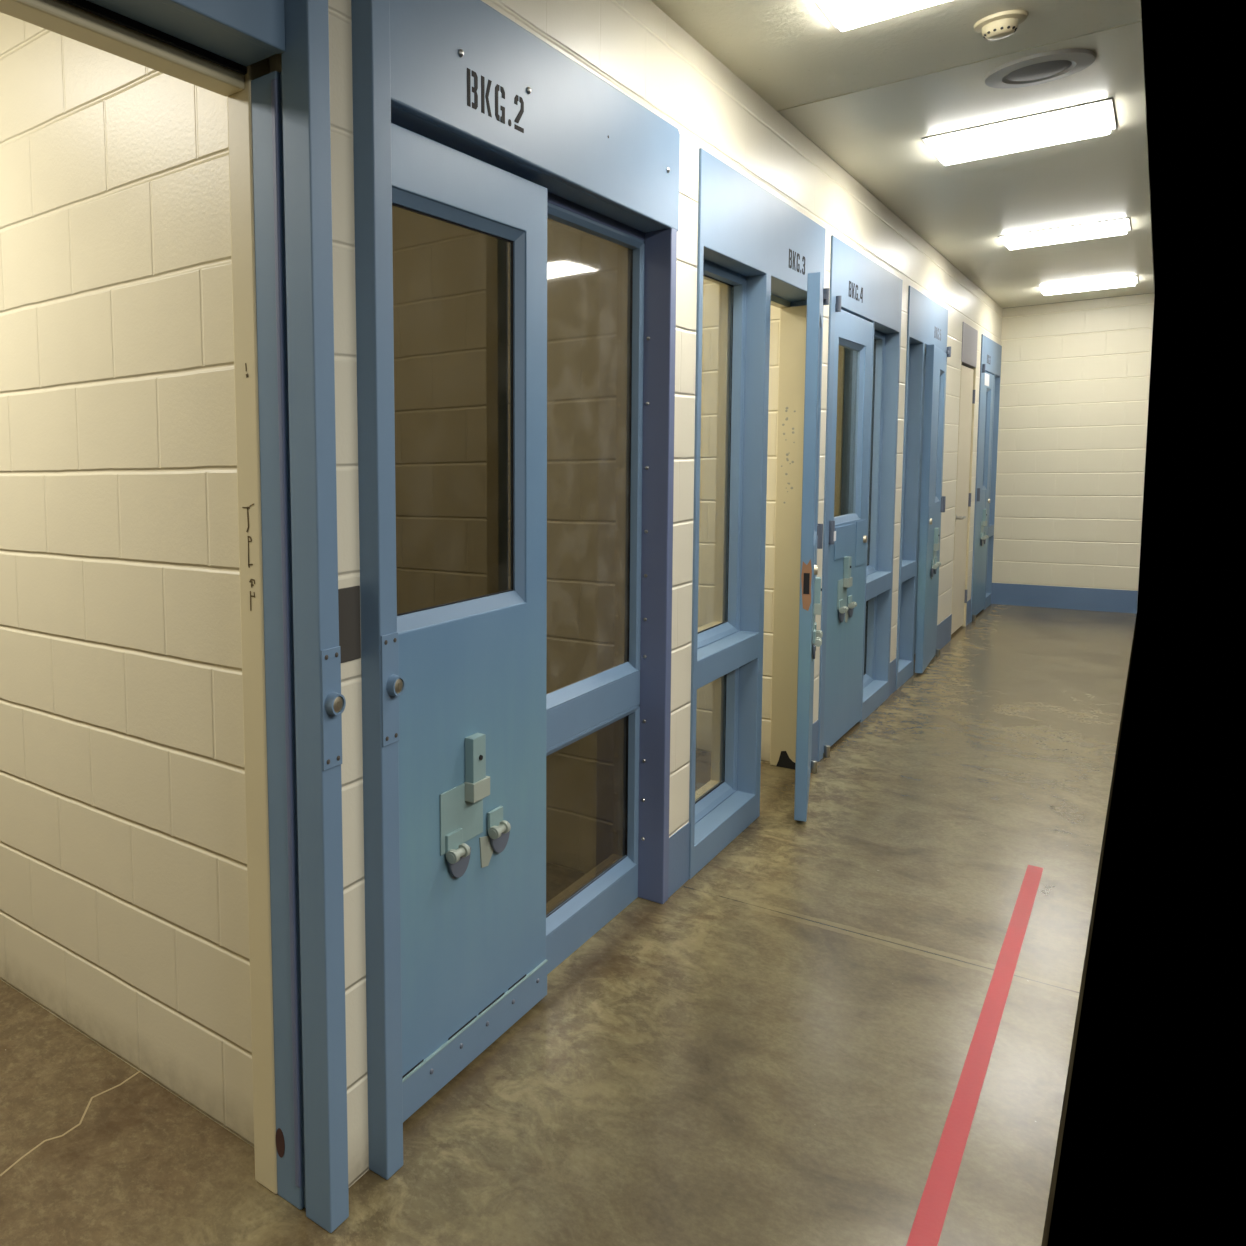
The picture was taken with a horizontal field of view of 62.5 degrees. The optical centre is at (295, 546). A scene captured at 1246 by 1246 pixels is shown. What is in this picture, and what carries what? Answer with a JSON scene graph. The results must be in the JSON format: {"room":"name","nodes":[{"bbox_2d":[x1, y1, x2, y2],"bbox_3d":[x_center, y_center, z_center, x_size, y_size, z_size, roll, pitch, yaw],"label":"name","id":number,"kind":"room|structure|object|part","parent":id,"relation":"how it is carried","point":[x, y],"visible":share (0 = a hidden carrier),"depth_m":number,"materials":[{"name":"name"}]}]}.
{"room":"prison interior","nodes":[
{"label":"prison interior","id":0,"kind":"room"},
{"bbox_2d":[0,12,253,1146],"bbox_3d":[-0.810,-0.138,2.584,2.114,2.730,0.111,3,7,42],"label":"wall partition","id":1,"kind":"structure","parent":0,"point":[124,882],"depth_m":2.15,"materials":[{"name":"beige brick"}]},
{"bbox_2d":[0,0,1001,1193],"bbox_3d":[1.899,-0.304,3.861,0.155,2.730,13.480,3,7,42],"label":"wall","id":2,"kind":"structure","parent":0,"point":[57,16],"depth_m":2.11,"materials":[{"name":"beige concrete"}]},
{"bbox_2d":[60,0,348,1232],"bbox_3d":[-1.221,0.123,0.384,0.181,2.600,3.700,3,7,42],"label":"door frame","id":3,"kind":"structure","parent":2,"relation":"in","point":[291,140],"depth_m":1.69,"materials":[{"name":"blue metal"}]},
{"bbox_3d":[0.066,0.290,1.698,0.003,0.218,0.052,3,7,42],"label":"lock plate","id":4,"kind":"part","parent":3,"relation":"part of","materials":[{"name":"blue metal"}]},
{"bbox_2d":[242,503,254,610],"bbox_3d":[-0.086,0.021,1.771,0.030,0.202,0.001,3,7,42],"label":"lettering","id":5,"kind":"structure","parent":2,"relation":"attached to","point":[250,581],"depth_m":1.77},
{"bbox_2d":[338,586,360,662],"bbox_3d":[0.085,0.150,1.782,0.008,0.141,0.112,3,7,42],"label":"wall plate","id":6,"kind":"object","parent":2,"relation":"attached to","point":[349,597],"visible":0.53,"depth_m":1.80,"materials":[{"name":"grey metal"}]},
{"bbox_2d":[351,0,679,1179],"bbox_3d":[0.623,-0.100,2.424,0.221,2.620,1.583,3,7,42],"label":"door frame","id":7,"kind":"structure","parent":2,"relation":"in","point":[463,76],"depth_m":2.38,"materials":[{"name":"blue metal"}]},
{"bbox_3d":[0.152,-0.038,1.822,0.064,2.620,0.056,3,7,42],"label":"post","id":8,"kind":"part","parent":7,"relation":"part of","materials":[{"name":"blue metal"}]},
{"bbox_3d":[0.184,0.276,1.827,0.003,0.216,0.053,3,7,42],"label":"lock plate","id":9,"kind":"part","parent":7,"relation":"part of","materials":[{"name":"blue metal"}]},
{"bbox_2d":[391,123,547,1121],"bbox_3d":[0.384,0.183,2.150,0.080,2.090,0.770,3,7,42],"label":"sliding door","id":10,"kind":"structure","parent":7,"relation":"attached to","point":[472,742],"depth_m":2.21,"materials":[{"name":"blue metal"}]},
{"bbox_3d":[0.382,0.612,2.164,0.004,0.140,0.177,3,7,42],"label":"hatch plate","id":11,"kind":"part","parent":10,"relation":"part of","materials":[{"name":"teal paint"}]},
{"bbox_3d":[0.424,1.172,2.245,0.005,0.094,0.721,3,7,42],"label":"kick plate","id":12,"kind":"part","parent":10,"relation":"part of","materials":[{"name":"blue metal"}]},
{"bbox_3d":[0.456,0.724,2.253,0.003,0.080,0.060,3,7,42],"label":"keeper plate","id":13,"kind":"part","parent":10,"relation":"part of","materials":[{"name":"grey paint"}]},
{"bbox_3d":[0.797,-0.021,2.757,0.035,2.400,0.850,3,7,42],"label":"frame","id":14,"kind":"part","parent":7,"relation":"part of","materials":[{"name":"blue paint"}]},
{"bbox_3d":[0.635,1.145,2.592,0.046,0.112,1.390,3,7,42],"label":"sill","id":15,"kind":"part","parent":7,"relation":"part of","materials":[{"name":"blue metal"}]},
{"bbox_3d":[0.639,0.503,2.556,0.046,0.107,1.340,3,7,42],"label":"rail","id":16,"kind":"part","parent":7,"relation":"part of","materials":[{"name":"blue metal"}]},
{"bbox_2d":[668,822,689,897],"bbox_3d":[1.271,1.041,3.138,0.003,0.200,0.193,3,7,42],"label":"baseboard","id":17,"kind":"structure","parent":2,"relation":"attached to","point":[678,873],"depth_m":3.14,"materials":[{"name":"blue paint"}]},
{"bbox_2d":[689,148,825,878],"bbox_3d":[1.769,-0.130,3.722,0.164,2.412,1.515,3,7,42],"label":"door frame","id":18,"kind":"structure","parent":2,"relation":"in","point":[761,251],"depth_m":3.66,"materials":[{"name":"blue metal"}]},
{"bbox_3d":[1.459,-0.087,3.481,0.034,2.380,0.725,3,7,42],"label":"frame","id":19,"kind":"part","parent":18,"relation":"part of","materials":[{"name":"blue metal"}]},
{"bbox_2d":[794,272,828,821],"bbox_3d":[2.134,-0.019,3.884,0.076,2.146,0.750,2,6,30],"label":"door","id":20,"kind":"structure","parent":18,"relation":"attached to","point":[810,604],"depth_m":3.60,"materials":[{"name":"blue metal"}]},
{"bbox_3d":[2.151,0.298,3.918,0.004,0.140,0.177,2,6,30],"label":"hatch plate","id":21,"kind":"part","parent":20,"relation":"part of","materials":[{"name":"teal paint"}]},
{"bbox_3d":[2.018,0.101,3.677,0.003,0.230,0.228,2,6,30],"label":"edge plate","id":22,"kind":"part","parent":20,"relation":"part of","materials":[{"name":"metal"}]},
{"bbox_2d":[812,720,818,761],"bbox_3d":[2.400,0.912,4.369,0.003,0.200,0.123,3,7,42],"label":"baseboard","id":23,"kind":"structure","parent":2,"relation":"attached to","point":[815,731],"depth_m":4.38,"materials":[{"name":"blue paint"}]},
{"bbox_2d":[818,235,902,761],"bbox_3d":[2.882,-0.253,4.937,0.164,2.405,1.540,3,7,42],"label":"door frame","id":24,"kind":"structure","parent":2,"relation":"in","point":[869,291],"depth_m":5.15,"materials":[{"name":"blue metal"}]},
{"bbox_3d":[3.116,-0.276,5.288,0.034,2.380,0.695,3,7,42],"label":"frame","id":25,"kind":"part","parent":24,"relation":"part of","materials":[{"name":"blue metal"}]},
{"bbox_2d":[823,296,872,757],"bbox_3d":[2.732,-0.098,4.670,0.076,2.146,0.779,3,7,42],"label":"door","id":26,"kind":"structure","parent":24,"relation":"attached to","point":[847,533],"depth_m":4.71,"materials":[{"name":"blue metal"}]},
{"bbox_3d":[2.669,0.228,4.612,0.004,0.140,0.177,3,7,42],"label":"hatch plate","id":27,"kind":"part","parent":26,"relation":"part of","materials":[{"name":"teal paint"}]},
{"bbox_3d":[2.916,-0.020,4.868,0.003,0.230,0.228,3,7,42],"label":"edge plate","id":28,"kind":"part","parent":26,"relation":"part of","materials":[{"name":"metal"}]},
{"bbox_2d":[889,658,896,695],"bbox_3d":[3.554,0.780,5.627,0.003,0.200,0.218,3,7,42],"label":"baseboard","id":29,"kind":"structure","parent":2,"relation":"attached to","point":[892,677],"depth_m":5.63,"materials":[{"name":"blue paint"}]},
{"bbox_2d":[896,286,947,689],"bbox_3d":[4.001,-0.379,6.157,0.164,2.402,1.340,3,7,42],"label":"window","id":30,"kind":"structure","parent":2,"relation":"in","point":[927,323],"depth_m":5.96,"materials":[{"name":"blue metal"}]},
{"bbox_2d":[915,344,950,672],"bbox_3d":[4.243,-0.267,6.272,0.077,2.146,0.771,3,6,39],"label":"door","id":31,"kind":"structure","parent":30,"relation":"attached to","point":[932,500],"depth_m":6.08,"materials":[{"name":"blue metal"}]},
{"bbox_3d":[4.084,-0.147,6.078,0.003,0.230,0.228,3,6,39],"label":"edge plate","id":32,"kind":"part","parent":31,"relation":"part of","materials":[{"name":"metal"}]},
{"bbox_3d":[4.280,0.048,6.327,0.004,0.140,0.177,3,6,39],"label":"hatch plate","id":33,"kind":"part","parent":31,"relation":"part of","materials":[{"name":"teal paint"}]},
{"bbox_2d":[936,614,951,649],"bbox_3d":[4.766,0.642,6.950,0.003,0.200,0.698,3,7,42],"label":"baseboard","id":34,"kind":"structure","parent":2,"relation":"attached to","point":[944,628],"depth_m":6.96,"materials":[{"name":"blue paint"}]},
{"bbox_2d":[951,365,974,633],"bbox_3d":[5.235,-0.363,7.410,0.096,2.065,0.742,3,7,42],"label":"closet door","id":35,"kind":"structure","parent":2,"relation":"in","point":[967,394],"depth_m":7.44,"materials":[{"name":"paint"}]},
{"bbox_3d":[5.070,-0.219,7.208,0.056,0.060,0.140,3,7,42],"label":"lever handle","id":36,"kind":"part","parent":35,"relation":"part of","materials":[{"name":"metal"}]},
{"bbox_2d":[951,361,975,626],"bbox_3d":[5.209,-0.361,7.426,0.072,2.100,0.748,3,7,42],"label":"trim","id":37,"kind":"structure","parent":2,"relation":"attached to","point":[974,369],"depth_m":7.65,"materials":[{"name":"beige metal"}]},
{"bbox_2d":[966,599,970,625],"bbox_3d":[5.592,0.548,7.851,0.003,0.200,0.248,3,7,42],"label":"baseboard","id":38,"kind":"structure","parent":2,"relation":"attached to","point":[968,608],"depth_m":7.84,"materials":[{"name":"blue paint"}]},
{"bbox_2d":[961,322,977,367],"bbox_3d":[5.184,-1.553,7.324,0.074,0.292,0.750,3,7,42],"label":"sign","id":39,"kind":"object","parent":2,"relation":"attached to","point":[969,334],"depth_m":7.28,"materials":[{"name":"paint"}]},
{"bbox_2d":[970,334,1001,621],"bbox_3d":[6.027,-0.604,8.368,0.164,2.388,1.275,3,7,42],"label":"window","id":40,"kind":"structure","parent":2,"relation":"in","point":[991,352],"depth_m":8.58,"materials":[{"name":"blue metal"}]},
{"bbox_2d":[972,364,993,621],"bbox_3d":[5.949,-0.465,8.178,0.076,2.146,0.796,3,7,42],"label":"door","id":41,"kind":"structure","parent":40,"relation":"attached to","point":[986,408],"depth_m":8.20,"materials":[{"name":"blue metal"}]},
{"bbox_3d":[5.957,-0.147,8.199,0.004,0.140,0.177,3,7,42],"label":"hatch plate","id":42,"kind":"part","parent":41,"relation":"part of","materials":[{"name":"teal paint"}]},
{"bbox_2d":[984,373,988,385],"bbox_3d":[5.883,-1.417,8.038,0.001,0.100,0.280,3,7,42],"label":"paper sign","id":43,"kind":"object","parent":41,"relation":"attached to","point":[986,382],"visible":0.93,"depth_m":8.03,"materials":[{"name":"white paper"}]},
{"bbox_3d":[6.138,-0.387,8.383,0.003,0.230,0.228,3,7,42],"label":"edge plate","id":44,"kind":"part","parent":41,"relation":"part of","materials":[{"name":"metal"}]},
{"bbox_2d":[392,205,617,873],"bbox_3d":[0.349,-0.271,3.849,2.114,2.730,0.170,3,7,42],"label":"window pane","id":45,"kind":"structure","parent":0,"point":[439,267],"depth_m":3.31,"materials":[{"name":"glass"}]},
{"bbox_2d":[0,604,1136,1245],"bbox_3d":[1.535,1.091,4.354,3.300,0.121,13.500,3,7,42],"label":"floor","id":46,"kind":"structure","parent":0,"point":[772,1051],"depth_m":2.28,"materials":[{"name":"concrete"}]},
{"bbox_2d":[906,865,1042,1245],"bbox_3d":[1.397,1.235,1.998,0.042,0.001,3.430,3,7,42],"label":"tape","id":47,"kind":"object","parent":46,"relation":"on","point":[926,1230],"visible":1,"depth_m":2.14,"materials":[{"name":"red plastic"}]},
{"bbox_2d":[696,154,832,762],"bbox_3d":[1.525,-0.395,5.017,2.270,2.730,0.170,3,7,42],"label":"wall","id":48,"kind":"structure","parent":0,"point":[710,321],"depth_m":4.41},
{"bbox_2d":[650,0,1154,307],"bbox_3d":[1.475,-1.737,4.113,3.300,0.100,13.500,3,7,42],"label":"ceiling","id":49,"kind":"structure","parent":0,"point":[867,96],"depth_m":3.61,"materials":[{"name":"paint"}]},
{"bbox_2d":[814,0,949,30],"bbox_3d":[1.728,-1.547,2.530,0.600,0.028,0.445,3,7,42],"label":"recessed light","id":50,"kind":"object","parent":49,"relation":"in","point":[844,15],"visible":1,"depth_m":2.73,"materials":[{"name":"white plastic"}]},
{"bbox_3d":[1.728,-1.557,2.529,0.600,0.008,0.445,3,7,42],"label":"frame","id":51,"kind":"part","parent":50,"relation":"part of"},
{"bbox_2d":[974,10,1027,39],"bbox_3d":[2.136,-1.570,2.864,0.132,0.048,0.132,3,7,42],"label":"smoke detector","id":52,"kind":"object","parent":49,"relation":"attached to","point":[1000,25],"visible":1,"depth_m":2.83,"materials":[{"name":"beige plastic"}]},
{"bbox_2d":[922,98,1116,164],"bbox_3d":[2.973,-1.689,3.887,0.600,0.028,0.450,3,7,42],"label":"recessed light","id":53,"kind":"object","parent":49,"relation":"in","point":[1091,119],"visible":1,"depth_m":3.83,"materials":[{"name":"white plastic"}]},
{"bbox_2d":[985,48,1095,88],"bbox_3d":[2.540,-1.628,3.230,0.300,0.020,0.300,3,7,42],"label":"ceiling vent","id":54,"kind":"object","parent":49,"relation":"in","point":[1044,67],"visible":1,"depth_m":3.20,"materials":[{"name":"grey metal"}]},
{"bbox_2d":[1006,60,1071,80],"bbox_3d":[2.540,-1.622,3.230,0.180,0.009,0.180,3,7,42],"label":"grille","id":55,"kind":"object","parent":54,"relation":"attached to","point":[1044,70],"depth_m":3.22,"materials":[{"name":"grey metal"}]},
{"bbox_2d":[998,217,1130,249],"bbox_3d":[4.634,-1.878,5.699,0.600,0.028,0.420,3,7,42],"label":"recessed light","id":56,"kind":"object","parent":49,"relation":"in","point":[1113,227],"visible":1,"depth_m":5.64,"materials":[{"name":"white plastic"}]},
{"bbox_2d":[1037,275,1137,294],"bbox_3d":[6.288,-2.067,7.503,0.600,0.028,0.420,3,7,42],"label":"recessed light","id":57,"kind":"object","parent":49,"relation":"in","point":[1126,281],"visible":1,"depth_m":7.44,"materials":[{"name":"white plastic"}]},
{"bbox_2d":[992,293,1154,602],"bbox_3d":[6.103,-0.852,9.249,3.300,2.730,0.150,3,7,42],"label":"wall","id":58,"kind":"structure","parent":0,"point":[1075,378],"depth_m":8.40,"materials":[{"name":"beige brick"}]},
{"bbox_2d":[991,583,1137,613],"bbox_3d":[6.917,0.462,8.537,1.030,0.200,0.003,3,7,42],"label":"baseboard","id":59,"kind":"structure","parent":58,"relation":"attached to","point":[1092,599],"depth_m":8.51,"materials":[{"name":"blue paint"}]}
]}

